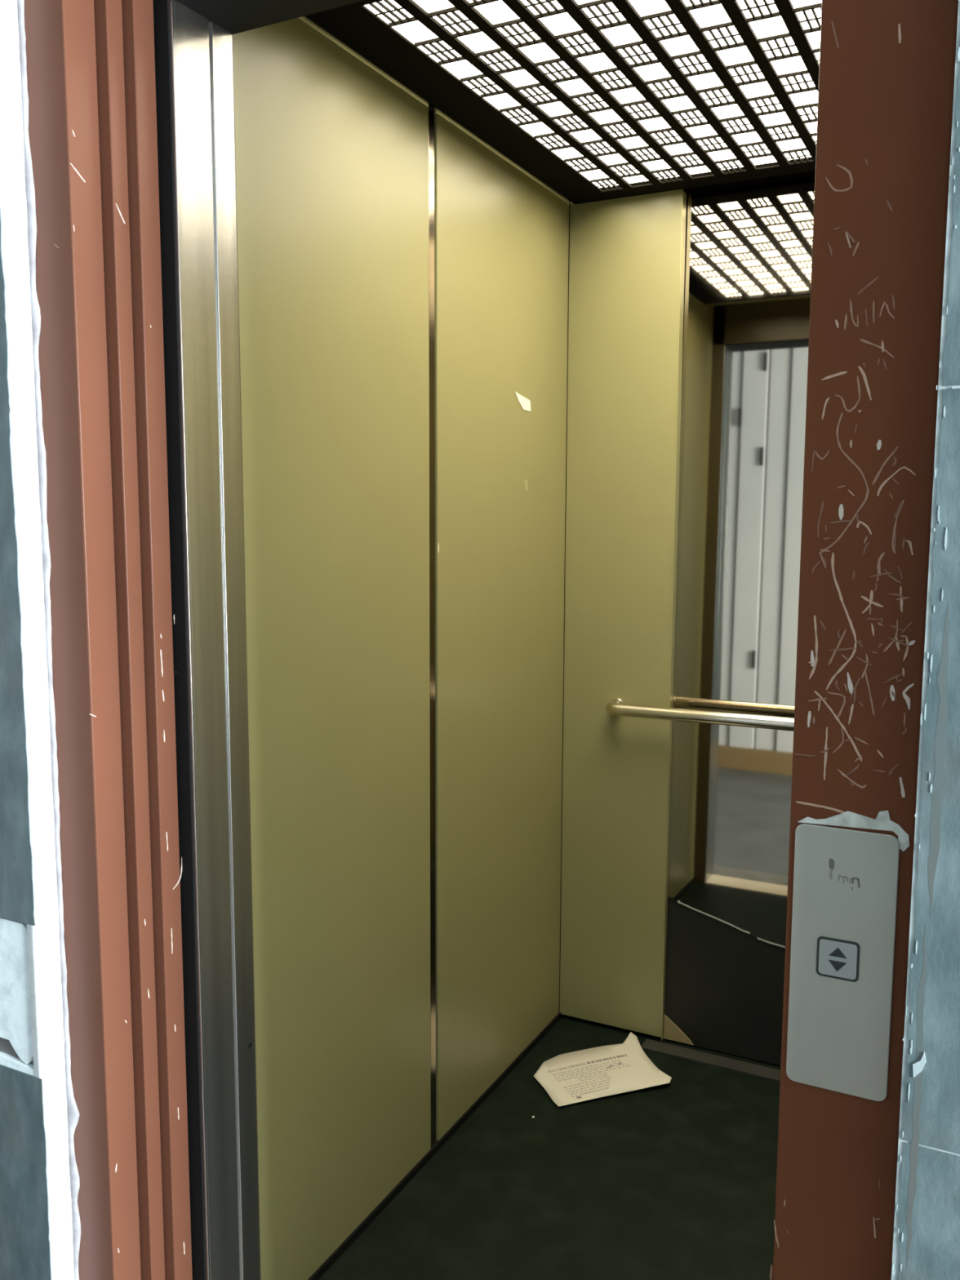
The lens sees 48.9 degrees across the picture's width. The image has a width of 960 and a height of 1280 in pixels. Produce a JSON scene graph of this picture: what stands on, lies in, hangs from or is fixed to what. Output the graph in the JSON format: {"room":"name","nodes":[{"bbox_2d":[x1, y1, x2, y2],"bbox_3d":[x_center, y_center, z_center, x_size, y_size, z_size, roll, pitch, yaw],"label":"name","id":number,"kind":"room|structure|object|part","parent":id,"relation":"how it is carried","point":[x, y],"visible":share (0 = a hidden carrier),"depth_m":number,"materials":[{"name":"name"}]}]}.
{"room":"elevator lobby","nodes":[
{"label":"elevator lobby","id":0,"kind":"room"},
{"bbox_2d":[232,16,569,1279],"bbox_3d":[-0.097,-0.053,2.151,0.031,2.370,1.389,4,8,27],"label":"wall","id":1,"kind":"structure","parent":0,"point":[401,276],"depth_m":1.98,"materials":[{"name":"yellow metal"}]},
{"bbox_3d":[-0.256,-0.036,1.823,0.012,2.328,0.660,4,8,27],"label":"panel","id":2,"kind":"part","parent":1,"relation":"part of","materials":[{"name":"green laminate"}]},
{"bbox_2d":[307,1012,560,1279],"bbox_3d":[-0.087,1.086,2.288,0.017,0.016,1.309,4,8,27],"label":"baseboard","id":3,"kind":"structure","parent":1,"relation":"attached to","point":[439,1144],"depth_m":2.21,"materials":[{"name":"black rubber"}]},
{"bbox_3d":[0.061,-0.107,2.437,0.012,2.328,0.668,4,8,27],"label":"panel","id":4,"kind":"part","parent":1,"relation":"part of","materials":[{"name":"metal"}]},
{"bbox_2d":[514,391,530,411],"bbox_3d":[0.099,-0.552,2.441,0.001,0.038,0.089,4,8,27],"label":"scrap","id":5,"kind":"object","parent":1,"relation":"attached to","point":[525,403],"visible":1,"depth_m":2.45,"materials":[{"name":"beige paper"}]},
{"bbox_2d":[0,0,959,1279],"bbox_3d":[0.469,-0.035,0.894,5.220,2.630,0.161,4,8,27],"label":"wall","id":6,"kind":"structure","parent":0,"point":[40,1224],"depth_m":1.33,"materials":[{"name":"white paint"}]},
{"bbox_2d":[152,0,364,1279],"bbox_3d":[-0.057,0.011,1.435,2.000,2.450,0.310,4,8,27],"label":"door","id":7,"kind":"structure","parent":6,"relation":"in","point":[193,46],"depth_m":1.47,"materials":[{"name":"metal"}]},
{"bbox_3d":[0.108,0.030,1.318,1.100,2.340,0.002,4,8,27],"label":"return panel","id":8,"kind":"part","parent":7,"relation":"part of","materials":[{"name":"silver"}]},
{"bbox_2d":[24,0,958,1279],"bbox_3d":[-0.275,0.164,1.324,1.530,2.130,0.126,4,8,27],"label":"door frame","id":9,"kind":"structure","parent":6,"relation":"in","point":[886,72],"depth_m":1.30,"materials":[{"name":"brown paint"}]},
{"bbox_2d":[786,823,899,1101],"bbox_3d":[0.327,0.292,0.957,0.089,0.248,0.006,4,8,27],"label":"plate","id":10,"kind":"object","parent":9,"relation":"attached to","point":[846,881],"visible":1,"depth_m":0.95,"materials":[{"name":"metal"}]},
{"bbox_2d":[828,858,859,890],"bbox_3d":[0.327,0.211,0.947,0.028,0.027,0.001,4,8,27],"label":"print","id":11,"kind":"object","parent":10,"relation":"attached to","point":[843,873],"depth_m":0.95,"materials":[{"name":"grey"}]},
{"bbox_2d":[797,810,909,851],"bbox_3d":[0.332,0.165,0.942,0.096,0.035,0.001,4,8,27],"label":"paper","id":12,"kind":"object","parent":10,"relation":"attached to","point":[882,821],"visible":1,"depth_m":0.94,"materials":[{"name":"white paper"}]},
{"bbox_2d":[318,1013,780,1279],"bbox_3d":[0.411,1.138,2.052,1.140,0.030,1.344,4,8,27],"label":"floor","id":13,"kind":"structure","parent":0,"point":[676,1180],"depth_m":2.13,"materials":[{"name":"green plastic"}]},
{"bbox_2d":[533,1031,671,1106],"bbox_3d":[0.288,1.049,2.592,0.320,0.012,0.251,-2,7,-18],"label":"paper sheet","id":14,"kind":"object","parent":13,"relation":"on","point":[587,1074],"visible":1,"depth_m":2.57,"materials":[{"name":"beige paper"}]},
{"bbox_2d":[547,1053,631,1098],"bbox_3d":[0.293,1.057,2.557,0.218,0.003,0.142,-2,7,-22],"label":"print","id":15,"kind":"object","parent":14,"relation":"on","point":[570,1076],"depth_m":2.56,"materials":[{"name":"black"}]},
{"bbox_2d":[559,170,815,1040],"bbox_3d":[0.724,-0.093,2.513,1.160,2.370,0.071,4,8,27],"label":"wall","id":16,"kind":"structure","parent":0,"point":[627,255],"depth_m":2.66,"materials":[{"name":"yellow metal"}]},
{"bbox_3d":[0.349,-0.114,2.672,0.286,2.288,0.012,4,8,27],"label":"panel","id":17,"kind":"part","parent":16,"relation":"part of","materials":[{"name":"green laminate"}]},
{"bbox_3d":[0.481,-0.013,2.625,0.002,2.113,0.031,4,8,27],"label":"edge trim","id":18,"kind":"part","parent":16,"relation":"part of","materials":[{"name":"gold"}]},
{"bbox_2d":[605,697,794,731],"bbox_3d":[0.688,0.193,2.479,0.837,0.038,0.084,4,8,27],"label":"handrail","id":19,"kind":"object","parent":16,"relation":"attached to","point":[616,707],"visible":0.62,"depth_m":2.52,"materials":[{"name":"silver metal"}]},
{"bbox_2d":[640,1038,780,1082],"bbox_3d":[0.801,1.066,2.533,0.850,0.004,0.049,4,8,27],"label":"trim","id":20,"kind":"structure","parent":16,"relation":"attached to","point":[763,1072],"depth_m":2.64,"materials":[{"name":"grey metal"}]},
{"bbox_2d":[663,177,814,1065],"bbox_3d":[0.721,0.001,2.519,0.522,2.115,0.014,4,7,27],"label":"mirror","id":21,"kind":"object","parent":16,"relation":"attached to","point":[748,249],"visible":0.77,"depth_m":2.56,"materials":[{"name":"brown mirror"}]},
{"bbox_3d":[0.402,-1.212,1.743,1.160,0.030,1.499,4,8,27],"label":"ceiling","id":22,"kind":"structure","parent":0,"visible":0},
{"bbox_2d":[304,0,822,204],"bbox_3d":[0.453,-1.099,1.857,1.069,0.220,1.126,4,8,27],"label":"ceiling light","id":23,"kind":"object","parent":22,"relation":"hanging from","point":[596,100],"visible":0.76,"depth_m":1.87,"materials":[{"name":"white plastic"}]}
]}

